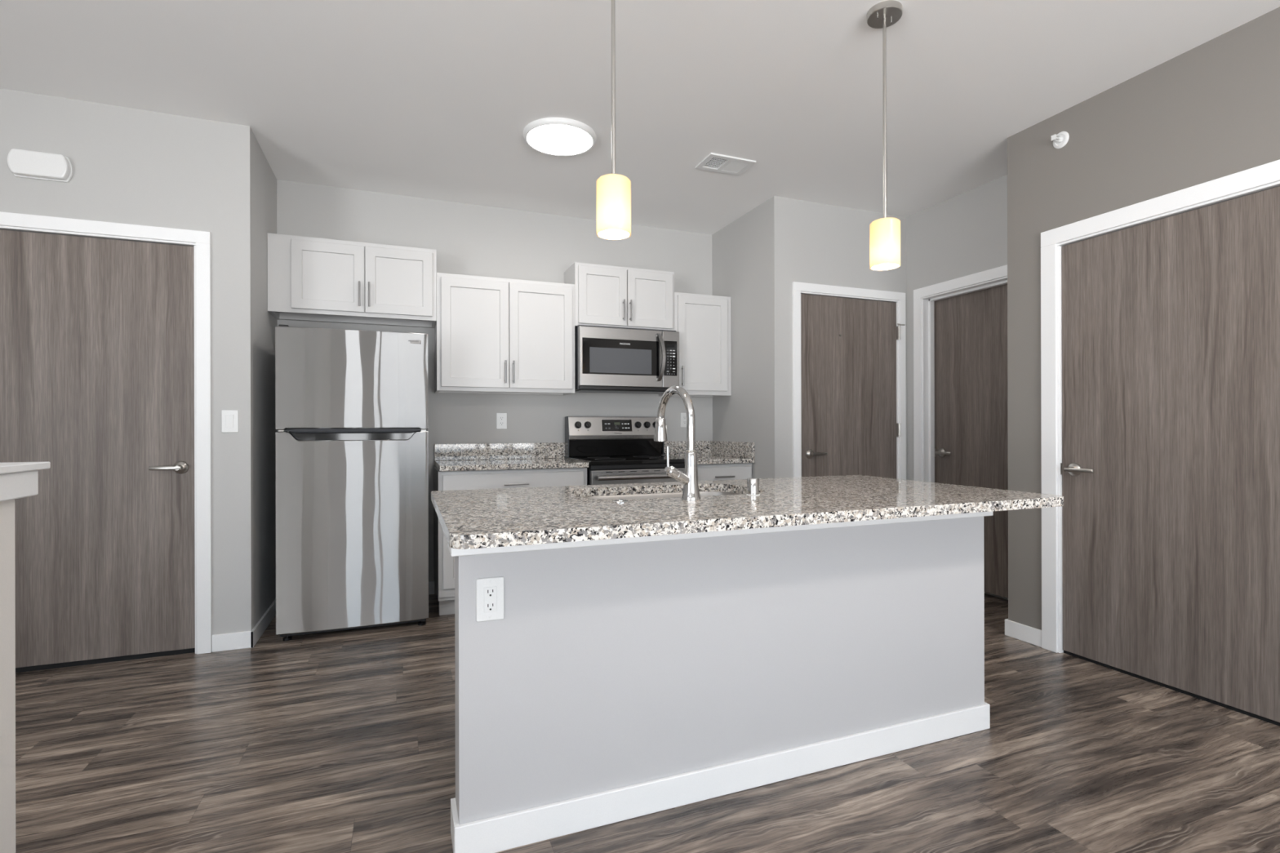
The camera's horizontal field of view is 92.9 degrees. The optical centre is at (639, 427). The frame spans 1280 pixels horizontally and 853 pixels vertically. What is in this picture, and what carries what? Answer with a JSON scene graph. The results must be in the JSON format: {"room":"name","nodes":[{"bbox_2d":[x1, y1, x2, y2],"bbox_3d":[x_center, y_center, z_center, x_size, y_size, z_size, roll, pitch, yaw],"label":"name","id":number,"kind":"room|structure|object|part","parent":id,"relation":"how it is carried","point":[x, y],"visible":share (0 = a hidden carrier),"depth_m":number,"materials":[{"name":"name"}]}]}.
{"room":"apartment kitchen","nodes":[
{"label":"apartment kitchen","id":0,"kind":"room"},
{"bbox_2d":[0,499,15,852],"bbox_3d":[-1.303,0.627,0.880,0.117,1.048,1.088,0,0,-21],"label":"wall","id":1,"kind":"structure","parent":0,"point":[7,584],"depth_m":1.38,"materials":[{"name":"paint"}]},
{"bbox_2d":[0,470,38,502],"bbox_3d":[-1.307,0.131,0.892,0.153,0.062,1.171,0,0,-21],"label":"trim","id":2,"kind":"structure","parent":1,"relation":"attached to","point":[18,485],"depth_m":1.39,"materials":[{"name":"white paint"}]},
{"bbox_2d":[0,462,50,474],"bbox_3d":[-1.311,0.091,0.893,0.184,0.017,1.216,0,0,-21],"label":"wall cap","id":3,"kind":"object","parent":2,"relation":"on","point":[7,467],"visible":1,"depth_m":1.39,"materials":[{"name":"white paint"}]},
{"bbox_2d":[0,88,277,635],"bbox_3d":[-3.371,-0.213,3.078,2.553,2.740,0.735,0,0,-21],"label":"wall","id":4,"kind":"structure","parent":0,"point":[131,166],"depth_m":3.15,"materials":[{"name":"grey paint"}]},
{"bbox_2d":[7,148,72,182],"bbox_3d":[-2.831,-1.240,2.869,0.229,0.122,0.048,0,0,-21],"label":"wall fixture","id":5,"kind":"object","parent":4,"relation":"attached to","point":[23,163],"visible":1,"depth_m":2.85,"materials":[{"name":"white plastic"}]},
{"bbox_3d":[-2.837,-1.240,2.886,0.229,0.122,0.012,0,0,-21],"label":"plate","id":6,"kind":"part","parent":5,"relation":"part of","materials":[{"name":"white plastic"}]},
{"bbox_2d":[0,229,195,672],"bbox_3d":[-2.707,0.113,2.942,0.920,2.082,0.103,0,0,-21],"label":"door","id":7,"kind":"structure","parent":4,"relation":"in","point":[97,335],"depth_m":2.97,"materials":[{"name":"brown wood"}]},
{"bbox_3d":[-2.368,0.201,3.031,0.136,0.021,0.017,0,0,-17],"label":"lever","id":8,"kind":"part","parent":7,"relation":"part of","materials":[{"name":"silver metal"}]},
{"bbox_3d":[-2.325,0.201,3.068,0.066,0.066,0.058,0,0,-21],"label":"handle","id":9,"kind":"part","parent":7,"relation":"part of","materials":[{"name":"silver metal"}]},
{"bbox_2d":[0,211,211,654],"bbox_3d":[-2.722,0.075,2.981,1.068,2.160,0.117,0,0,-21],"label":"door frame","id":10,"kind":"structure","parent":4,"relation":"attached to","point":[200,240],"depth_m":3.10,"materials":[{"name":"white paint"}]},
{"bbox_2d":[221,409,238,432],"bbox_3d":[-2.131,-0.035,3.161,0.074,0.116,0.010,0,0,-21],"label":"light switch","id":11,"kind":"object","parent":4,"relation":"attached to","point":[229,418],"visible":1,"depth_m":3.16,"materials":[{"name":"white plastic"}]},
{"bbox_2d":[211,581,434,652],"bbox_3d":[-2.924,1.112,3.244,3.500,0.087,0.748,0,0,-21],"label":"baseboard","id":12,"kind":"structure","parent":4,"relation":"attached to","point":[246,639],"depth_m":3.18,"materials":[{"name":"white paint"}]},
{"bbox_2d":[276,179,712,593],"bbox_3d":[-0.884,-0.220,4.516,3.446,2.740,0.140,0,0,-21],"label":"wall","id":13,"kind":"structure","parent":0,"point":[468,239],"depth_m":4.39,"materials":[{"name":"grey paint"}]},
{"bbox_2d":[266,232,436,328],"bbox_3d":[-1.806,-0.923,3.885,0.948,0.461,0.369,0,0,-21],"label":"upper cabinet","id":14,"kind":"object","parent":13,"relation":"attached to","point":[311,279],"visible":1,"depth_m":3.76,"materials":[{"name":"white paint"}]},
{"bbox_3d":[-1.896,-0.921,3.703,0.398,0.409,0.020,0,0,-21],"label":"door","id":15,"kind":"part","parent":14,"relation":"part of","materials":[{"name":"white paint"}]},
{"bbox_3d":[-1.724,-0.823,3.739,0.011,0.152,0.038,0,0,-21],"label":"handle","id":16,"kind":"part","parent":14,"relation":"part of","materials":[{"name":"silver metal"}]},
{"bbox_3d":[-1.673,-0.824,3.759,0.011,0.152,0.038,0,0,-21],"label":"handle","id":17,"kind":"part","parent":14,"relation":"part of","materials":[{"name":"silver metal"}]},
{"bbox_3d":[-1.522,-0.922,3.848,0.394,0.410,0.020,0,0,-21],"label":"door","id":18,"kind":"part","parent":14,"relation":"part of","materials":[{"name":"white paint"}]},
{"bbox_2d":[434,442,564,460],"bbox_3d":[-0.994,0.168,4.386,0.924,0.116,0.020,0,0,-21],"label":"backsplash","id":19,"kind":"structure","parent":13,"relation":"attached to","point":[464,451],"depth_m":4.37,"materials":[{"name":"stone"}]},
{"bbox_2d":[496,413,506,429],"bbox_3d":[-0.999,-0.050,4.392,0.074,0.116,0.008,0,0,-21],"label":"outlet","id":20,"kind":"object","parent":13,"relation":"attached to","point":[501,418],"visible":1,"depth_m":4.39,"materials":[{"name":"white plastic"}]},
{"bbox_2d":[499,416,503,425],"bbox_3d":[-0.998,-0.050,4.389,0.034,0.068,0.002,0,0,-21],"label":"receptacle","id":21,"kind":"object","parent":20,"relation":"attached to","point":[501,418],"depth_m":4.39,"materials":[{"name":"white plastic"}]},
{"bbox_2d":[434,272,574,395],"bbox_3d":[-0.933,-0.626,4.225,0.922,0.764,0.369,0,0,-21],"label":"upper cabinet","id":22,"kind":"object","parent":13,"relation":"attached to","point":[493,335],"visible":0.99,"depth_m":4.08,"materials":[{"name":"white paint"}]},
{"bbox_3d":[-1.087,-0.624,4.018,0.432,0.710,0.020,0,0,-21],"label":"door","id":23,"kind":"part","parent":22,"relation":"part of","materials":[{"name":"white paint"}]},
{"bbox_3d":[-0.897,-0.374,4.061,0.011,0.152,0.038,0,0,-21],"label":"handle","id":24,"kind":"part","parent":22,"relation":"part of","materials":[{"name":"silver metal"}]},
{"bbox_3d":[-0.847,-0.374,4.080,0.011,0.152,0.038,0,0,-21],"label":"handle","id":25,"kind":"part","parent":22,"relation":"part of","materials":[{"name":"silver metal"}]},
{"bbox_3d":[-0.677,-0.626,4.177,0.434,0.711,0.020,0,0,-21],"label":"door","id":26,"kind":"part","parent":22,"relation":"part of","materials":[{"name":"white paint"}]},
{"bbox_2d":[564,262,674,330],"bbox_3d":[-0.146,-0.943,4.531,0.765,0.446,0.369,0,0,-21],"label":"upper cabinet","id":27,"kind":"object","parent":13,"relation":"attached to","point":[606,295],"visible":0.91,"depth_m":4.38,"materials":[{"name":"white paint"}]},
{"bbox_3d":[-0.265,-0.940,4.338,0.359,0.406,0.020,0,0,-21],"label":"door","id":28,"kind":"part","parent":27,"relation":"part of","materials":[{"name":"white paint"}]},
{"bbox_3d":[-0.115,-0.845,4.365,0.011,0.152,0.038,0,0,-21],"label":"handle","id":29,"kind":"part","parent":27,"relation":"part of","materials":[{"name":"silver metal"}]},
{"bbox_2d":[574,324,679,394],"bbox_3d":[-0.127,-0.489,4.483,0.754,0.456,0.469,0,0,-21],"label":"microwave","id":30,"kind":"object","parent":27,"relation":"attached to","point":[608,359],"visible":0.99,"depth_m":4.31,"materials":[{"name":"silver metal"}]},
{"bbox_3d":[-0.131,-0.499,4.291,0.571,0.249,0.007,0,0,-21],"label":"door glass","id":31,"kind":"part","parent":30,"relation":"part of","materials":[{"name":"black glass"}]},
{"bbox_3d":[0.152,-0.509,4.370,0.072,0.341,0.029,0,0,41],"label":"handle","id":32,"kind":"part","parent":30,"relation":"part of","materials":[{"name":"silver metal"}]},
{"bbox_3d":[0.218,-0.498,4.451,0.134,0.411,0.046,0,0,-21],"label":"control panel","id":33,"kind":"part","parent":30,"relation":"part of","materials":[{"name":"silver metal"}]},
{"bbox_3d":[-0.066,-0.845,4.384,0.011,0.152,0.038,0,0,-21],"label":"handle","id":34,"kind":"part","parent":27,"relation":"part of","materials":[{"name":"silver metal"}]},
{"bbox_3d":[0.075,-0.942,4.470,0.355,0.407,0.020,0,0,-21],"label":"door","id":35,"kind":"part","parent":27,"relation":"part of","materials":[{"name":"white paint"}]},
{"bbox_2d":[680,413,686,426],"bbox_3d":[0.362,-0.064,4.922,0.074,0.116,0.008,0,0,-21],"label":"outlet","id":36,"kind":"object","parent":13,"relation":"attached to","point":[683,415],"visible":0.79,"depth_m":4.92,"materials":[{"name":"white plastic"}]},
{"bbox_2d":[683,415,686,424],"bbox_3d":[0.363,-0.064,4.920,0.034,0.068,0.002,0,0,-21],"label":"receptacle","id":37,"kind":"object","parent":36,"relation":"attached to","point":[684,416],"depth_m":4.92,"materials":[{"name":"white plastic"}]},
{"bbox_2d":[661,440,711,455],"bbox_3d":[0.376,0.165,4.920,0.483,0.116,0.020,0,0,-21],"label":"backsplash","id":38,"kind":"structure","parent":13,"relation":"attached to","point":[702,447],"depth_m":4.90,"materials":[{"name":"stone"}]},
{"bbox_2d":[658,292,731,397],"bbox_3d":[0.437,-0.634,4.758,0.481,0.766,0.369,0,0,-21],"label":"upper cabinet","id":39,"kind":"object","parent":13,"relation":"attached to","point":[702,322],"visible":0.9,"depth_m":4.63,"materials":[{"name":"white paint"}]},
{"bbox_3d":[0.319,-0.386,4.534,0.011,0.152,0.038,0,0,-21],"label":"handle","id":40,"kind":"part","parent":39,"relation":"part of","materials":[{"name":"silver metal"}]},
{"bbox_3d":[0.478,-0.639,4.627,0.418,0.712,0.020,0,0,-21],"label":"door","id":41,"kind":"part","parent":39,"relation":"part of","materials":[{"name":"white paint"}]},
{"bbox_2d":[0,0,1279,234],"bbox_3d":[-0.103,-1.622,0.744,7.355,0.060,7.859,0,0,-21],"label":"ceiling","id":42,"kind":"structure","parent":0,"point":[436,100],"depth_m":2.79,"materials":[{"name":"paint"}]},
{"bbox_2d":[523,117,596,155],"bbox_3d":[-0.436,-1.577,3.314,0.396,0.027,0.396,0,0,-21],"label":"flush ceiling light","id":43,"kind":"object","parent":42,"relation":"in","point":[556,136],"visible":1,"depth_m":3.27,"materials":[{"name":"white plastic"}]},
{"bbox_2d":[596,0,631,239],"bbox_3d":[-0.085,-1.103,1.932,0.127,0.978,0.127,0,0,-21],"label":"pendant light","id":44,"kind":"object","parent":42,"relation":"hanging from","point":[613,189],"visible":1,"depth_m":1.90,"materials":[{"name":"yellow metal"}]},
{"bbox_3d":[-0.085,-1.181,1.932,0.012,0.771,0.012,0,0,-10],"label":"rod","id":45,"kind":"part","parent":44,"relation":"part of","materials":[{"name":"silver metal"}]},
{"bbox_3d":[-0.084,-0.700,1.932,0.109,0.173,0.109,0,0,-21],"label":"lamp shade","id":46,"kind":"part","parent":44,"relation":"part of","materials":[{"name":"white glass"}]},
{"bbox_3d":[-0.084,-0.657,1.932,0.056,0.070,0.056,0,0,-21],"label":"bulb","id":47,"kind":"part","parent":44,"relation":"part of","materials":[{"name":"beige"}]},
{"bbox_2d":[695,152,755,175],"bbox_3d":[0.514,-1.588,3.668,0.303,0.010,0.204,0,0,-21],"label":"ceiling vent","id":48,"kind":"object","parent":42,"relation":"in","point":[717,162],"visible":1,"depth_m":3.66,"materials":[{"name":"white plastic"}]},
{"bbox_2d":[866,0,902,271],"bbox_3d":[0.938,-1.105,2.330,0.127,0.978,0.127,0,0,-21],"label":"pendant light","id":49,"kind":"object","parent":42,"relation":"hanging from","point":[885,233],"visible":1,"depth_m":2.30,"materials":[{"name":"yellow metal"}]},
{"bbox_3d":[0.937,-1.184,2.330,0.012,0.771,0.012,0,0,-10],"label":"rod","id":50,"kind":"part","parent":49,"relation":"part of","materials":[{"name":"silver metal"}]},
{"bbox_3d":[0.939,-0.703,2.330,0.109,0.173,0.109,0,0,-21],"label":"lamp shade","id":51,"kind":"part","parent":49,"relation":"part of","materials":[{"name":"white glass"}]},
{"bbox_2d":[15,593,1279,852],"bbox_3d":[-0.096,1.173,0.744,7.355,0.050,7.859,0,0,-21],"label":"floor","id":52,"kind":"structure","parent":0,"point":[340,741],"depth_m":2.04,"materials":[{"name":"plastic"}]},
{"bbox_2d":[275,324,428,640],"bbox_3d":[-1.704,0.297,3.689,0.770,1.710,0.688,0,0,-21],"label":"refrigerator","id":53,"kind":"object","parent":52,"relation":"on","point":[351,406],"visible":1,"depth_m":3.37,"materials":[{"name":"metal"}]},
{"bbox_3d":[-1.598,-0.268,3.412,0.770,0.556,0.078,0,0,-21],"label":"freezer door","id":54,"kind":"part","parent":53,"relation":"part of","materials":[{"name":"metal"}]},
{"bbox_3d":[-1.596,0.564,3.412,0.770,1.087,0.078,0,0,-21],"label":"fridge door","id":55,"kind":"part","parent":53,"relation":"part of","materials":[{"name":"metal"}]},
{"bbox_2d":[433,466,586,615],"bbox_3d":[-0.879,0.706,4.080,0.928,0.888,0.670,0,0,-21],"label":"base cabinet","id":56,"kind":"object","parent":52,"relation":"on","point":[443,562],"visible":0.31,"depth_m":3.76,"materials":[{"name":"white paint"}]},
{"bbox_3d":[-0.981,0.699,3.732,0.434,0.540,0.020,0,0,-21],"label":"door","id":57,"kind":"part","parent":56,"relation":"part of","materials":[{"name":"white paint"}]},
{"bbox_2d":[434,442,588,471],"bbox_3d":[-0.880,0.184,4.093,0.924,0.148,0.650,0,0,-21],"label":"countertop","id":58,"kind":"structure","parent":56,"relation":"on","point":[464,456],"depth_m":4.26,"materials":[{"name":"stone"}]},
{"bbox_3d":[-0.777,0.349,3.812,0.874,0.132,0.020,0,0,-21],"label":"drawer","id":59,"kind":"part","parent":56,"relation":"part of","materials":[{"name":"white paint"}]},
{"bbox_3d":[-0.769,0.350,3.784,0.153,0.011,0.038,0,0,-21],"label":"handle","id":60,"kind":"part","parent":56,"relation":"part of","materials":[{"name":"silver metal"}]},
{"bbox_2d":[564,416,684,484],"bbox_3d":[-0.071,0.531,4.349,0.770,1.235,0.719,0,0,-21],"label":"range","id":61,"kind":"object","parent":52,"relation":"on","point":[607,442],"visible":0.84,"depth_m":4.51,"materials":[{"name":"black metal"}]},
{"bbox_3d":[-0.453,-0.022,4.483,0.052,0.052,0.039,0,0,-21],"label":"knob","id":62,"kind":"part","parent":61,"relation":"part of","materials":[{"name":"black plastic"}]},
{"bbox_3d":[-0.384,-0.022,4.510,0.052,0.052,0.039,0,0,-21],"label":"knob","id":63,"kind":"part","parent":61,"relation":"part of","materials":[{"name":"black plastic"}]},
{"bbox_3d":[-0.175,-0.018,4.606,0.246,0.095,0.020,0,0,-21],"label":"display frame","id":64,"kind":"part","parent":61,"relation":"part of","materials":[{"name":"black plastic"}]},
{"bbox_2d":[568,455,684,465],"bbox_3d":[-0.073,0.228,4.352,0.758,0.029,0.587,0,0,-21],"label":"cooktop","id":65,"kind":"object","parent":61,"relation":"in","point":[592,460],"depth_m":4.16,"materials":[{"name":"black glass"}]},
{"bbox_3d":[0.025,0.257,4.099,0.754,0.029,0.038,0,0,-21],"label":"trim","id":66,"kind":"part","parent":61,"relation":"part of","materials":[{"name":"black plastic"}]},
{"bbox_3d":[0.028,0.594,4.094,0.746,0.637,0.047,0,0,-21],"label":"oven door","id":67,"kind":"part","parent":61,"relation":"part of","materials":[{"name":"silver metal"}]},
{"bbox_3d":[-0.011,-0.023,4.655,0.052,0.052,0.039,0,0,-21],"label":"knob","id":68,"kind":"part","parent":61,"relation":"part of","materials":[{"name":"black plastic"}]},
{"bbox_3d":[0.048,0.322,4.043,0.694,0.033,0.064,0,0,-21],"label":"handle","id":69,"kind":"part","parent":61,"relation":"part of","materials":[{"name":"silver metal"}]},
{"bbox_3d":[0.059,-0.023,4.682,0.052,0.052,0.039,0,0,-21],"label":"knob","id":70,"kind":"part","parent":61,"relation":"part of","materials":[{"name":"black plastic"}]},
{"bbox_2d":[447,511,993,852],"bbox_3d":[0.286,0.709,2.310,1.973,0.878,0.764,0,0,-21],"label":"kitchen island","id":71,"kind":"object","parent":52,"relation":"on","point":[620,679],"visible":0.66,"depth_m":1.88,"materials":[{"name":"grey paint"}]},
{"bbox_2d":[475,576,504,622],"bbox_3d":[-0.406,0.464,1.648,0.074,0.116,0.008,0,0,-21],"label":"outlet","id":72,"kind":"object","parent":71,"relation":"attached to","point":[490,595],"visible":1,"depth_m":1.65,"materials":[{"name":"white plastic"}]},
{"bbox_2d":[484,586,497,613],"bbox_3d":[-0.405,0.464,1.645,0.034,0.068,0.002,0,0,-21],"label":"receptacle","id":73,"kind":"object","parent":72,"relation":"attached to","point":[490,592],"depth_m":1.64,"materials":[{"name":"white plastic"}]},
{"bbox_3d":[0.398,0.303,2.021,1.973,0.066,0.145,0,0,-21],"label":"support trim","id":74,"kind":"part","parent":71,"relation":"part of","materials":[{"name":"white paint"}]},
{"bbox_3d":[0.396,1.101,2.024,1.956,0.092,0.138,0,0,-21],"label":"baseboard","id":75,"kind":"part","parent":71,"relation":"part of","materials":[{"name":"white paint"}]},
{"bbox_2d":[431,475,1063,549],"bbox_3d":[0.339,0.253,2.195,2.027,0.032,1.035,0,0,-21],"label":"island countertop","id":76,"kind":"structure","parent":71,"relation":"on","point":[479,518],"depth_m":1.87,"materials":[{"name":"stone"}]},
{"bbox_2d":[613,499,628,502],"bbox_3d":[-0.062,0.234,1.957,0.052,0.008,0.052,0,0,-21],"label":"cover","id":77,"kind":"object","parent":76,"relation":"on","point":[617,500],"visible":1,"depth_m":1.94,"materials":[{"name":"silver metal"}]},
{"bbox_2d":[583,491,740,499],"bbox_3d":[0.104,0.359,2.299,0.750,0.178,0.460,0,0,-21],"label":"sink","id":78,"kind":"object","parent":76,"relation":"in","point":[636,496],"visible":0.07,"depth_m":2.49,"materials":[{"name":"silver metal"}]},
{"bbox_2d":[653,386,701,500],"bbox_3d":[0.101,0.045,2.109,0.132,0.385,0.270,0,0,-21],"label":"faucet","id":79,"kind":"object","parent":76,"relation":"on","point":[689,479],"visible":1,"depth_m":2.01,"materials":[{"name":"silver metal"}]},
{"bbox_3d":[0.092,0.137,1.982,0.024,0.023,0.017,0,0,-30],"label":"handle","id":80,"kind":"part","parent":79,"relation":"part of","materials":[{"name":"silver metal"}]},
{"bbox_3d":[0.091,0.098,1.985,0.010,0.077,0.015,0,0,-21],"label":"lever","id":81,"kind":"part","parent":79,"relation":"part of","materials":[{"name":"silver metal"}]},
{"bbox_3d":[0.122,-0.035,2.122,0.028,0.225,0.242,0,0,-26],"label":"spout","id":82,"kind":"part","parent":79,"relation":"part of","materials":[{"name":"silver metal"}]},
{"bbox_2d":[746,477,759,495],"bbox_3d":[0.400,0.207,2.149,0.047,0.059,0.047,0,0,-21],"label":"air gap","id":83,"kind":"object","parent":76,"relation":"on","point":[753,483],"visible":1,"depth_m":2.13,"materials":[{"name":"silver metal"}]},
{"bbox_2d":[697,462,751,480],"bbox_3d":[0.497,0.703,4.616,0.479,0.888,0.670,0,0,-21],"label":"base cabinet","id":84,"kind":"object","parent":52,"relation":"on","point":[712,472],"visible":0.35,"depth_m":4.34,"materials":[{"name":"white paint"}]},
{"bbox_2d":[661,440,755,464],"bbox_3d":[0.490,0.181,4.626,0.483,0.148,0.650,0,0,-21],"label":"countertop","id":85,"kind":"structure","parent":84,"relation":"on","point":[708,452],"depth_m":4.72,"materials":[{"name":"stone"}]},
{"bbox_3d":[0.598,0.346,4.317,0.153,0.011,0.038,0,0,-21],"label":"handle","id":86,"kind":"part","parent":84,"relation":"part of","materials":[{"name":"silver metal"}]},
{"bbox_2d":[711,195,906,479],"bbox_3d":[1.402,-0.226,4.848,1.376,2.740,0.900,0,0,-21],"label":"wall","id":87,"kind":"structure","parent":0,"point":[757,257],"depth_m":4.37,"materials":[{"name":"grey paint"}]},
{"bbox_2d":[792,281,906,479],"bbox_3d":[1.515,0.064,4.453,1.005,2.160,0.117,0,0,-21],"label":"door frame","id":88,"kind":"structure","parent":87,"relation":"attached to","point":[798,288],"depth_m":4.38,"materials":[{"name":"white paint"}]},
{"bbox_2d":[800,293,905,478],"bbox_3d":[1.553,0.092,4.420,0.908,2.067,0.103,0,0,-21],"label":"door","id":89,"kind":"structure","parent":87,"relation":"in","point":[850,427],"depth_m":4.41,"materials":[{"name":"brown wood"}]},
{"bbox_3d":[1.204,0.183,4.261,0.066,0.066,0.058,0,0,-21],"label":"handle","id":90,"kind":"part","parent":89,"relation":"part of","materials":[{"name":"silver metal"}]},
{"bbox_3d":[1.261,0.183,4.262,0.136,0.021,0.017,0,0,-25],"label":"lever","id":91,"kind":"part","parent":89,"relation":"part of","materials":[{"name":"silver metal"}]},
{"bbox_2d":[906,174,1008,599],"bbox_3d":[2.348,-0.228,4.041,0.200,2.740,1.292,0,0,-21],"label":"wall","id":92,"kind":"structure","parent":0,"point":[963,234],"depth_m":4.22,"materials":[{"name":"grey paint"}]},
{"bbox_2d":[913,264,1007,482],"bbox_3d":[2.315,0.058,4.049,0.177,2.168,1.089,0,0,-21],"label":"door frame","id":93,"kind":"structure","parent":92,"relation":"attached to","point":[924,298],"depth_m":4.46,"materials":[{"name":"white paint"}]},
{"bbox_2d":[933,284,1008,598],"bbox_3d":[2.335,0.083,4.056,0.103,2.046,0.925,0,0,-21],"label":"door","id":94,"kind":"structure","parent":92,"relation":"in","point":[971,411],"depth_m":4.15,"materials":[{"name":"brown wood"}]},
{"bbox_3d":[2.172,0.180,4.414,0.058,0.066,0.066,0,0,-21],"label":"handle","id":95,"kind":"part","parent":94,"relation":"part of","materials":[{"name":"silver metal"}]},
{"bbox_3d":[2.171,0.180,4.364,0.017,0.021,0.121,0,0,-26],"label":"lever","id":96,"kind":"part","parent":94,"relation":"part of","materials":[{"name":"silver metal"}]},
{"bbox_2d":[1007,6,1279,630],"bbox_3d":[3.213,-0.230,0.923,0.451,2.740,5.387,0,0,-21],"label":"wall","id":97,"kind":"structure","parent":0,"point":[1211,111],"depth_m":2.88,"materials":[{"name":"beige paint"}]},
{"bbox_2d":[1004,618,1041,647],"bbox_3d":[3.208,1.096,0.926,0.464,0.087,5.400,0,0,-21],"label":"baseboard","id":98,"kind":"structure","parent":97,"relation":"attached to","point":[1028,634],"depth_m":3.26,"materials":[{"name":"white paint"}]},
{"bbox_2d":[1051,131,1069,148],"bbox_3d":[2.101,-1.455,3.065,0.060,0.080,0.080,0,0,-21],"label":"sprinkler head","id":99,"kind":"object","parent":97,"relation":"attached to","point":[1060,140],"visible":1,"depth_m":3.06},
{"bbox_2d":[1040,159,1279,653],"bbox_3d":[2.337,0.064,2.667,0.117,2.156,1.103,0,0,-21],"label":"door frame","id":100,"kind":"structure","parent":97,"relation":"attached to","point":[1266,176],"depth_m":3.09,"materials":[{"name":"white paint"}]},
{"bbox_2d":[1060,186,1279,726],"bbox_3d":[2.299,0.110,2.658,0.103,2.062,0.934,0,0,-21],"label":"door","id":101,"kind":"structure","parent":97,"relation":"in","point":[1170,466],"depth_m":2.62,"materials":[{"name":"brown wood"}]},
{"bbox_3d":[2.137,0.206,3.016,0.058,0.066,0.066,0,0,-21],"label":"handle","id":102,"kind":"part","parent":101,"relation":"part of","materials":[{"name":"silver metal"}]},
{"bbox_3d":[2.136,0.206,2.963,0.017,0.021,0.126,0,0,-26],"label":"lever","id":103,"kind":"part","parent":101,"relation":"part of","materials":[{"name":"silver metal"}]}
]}

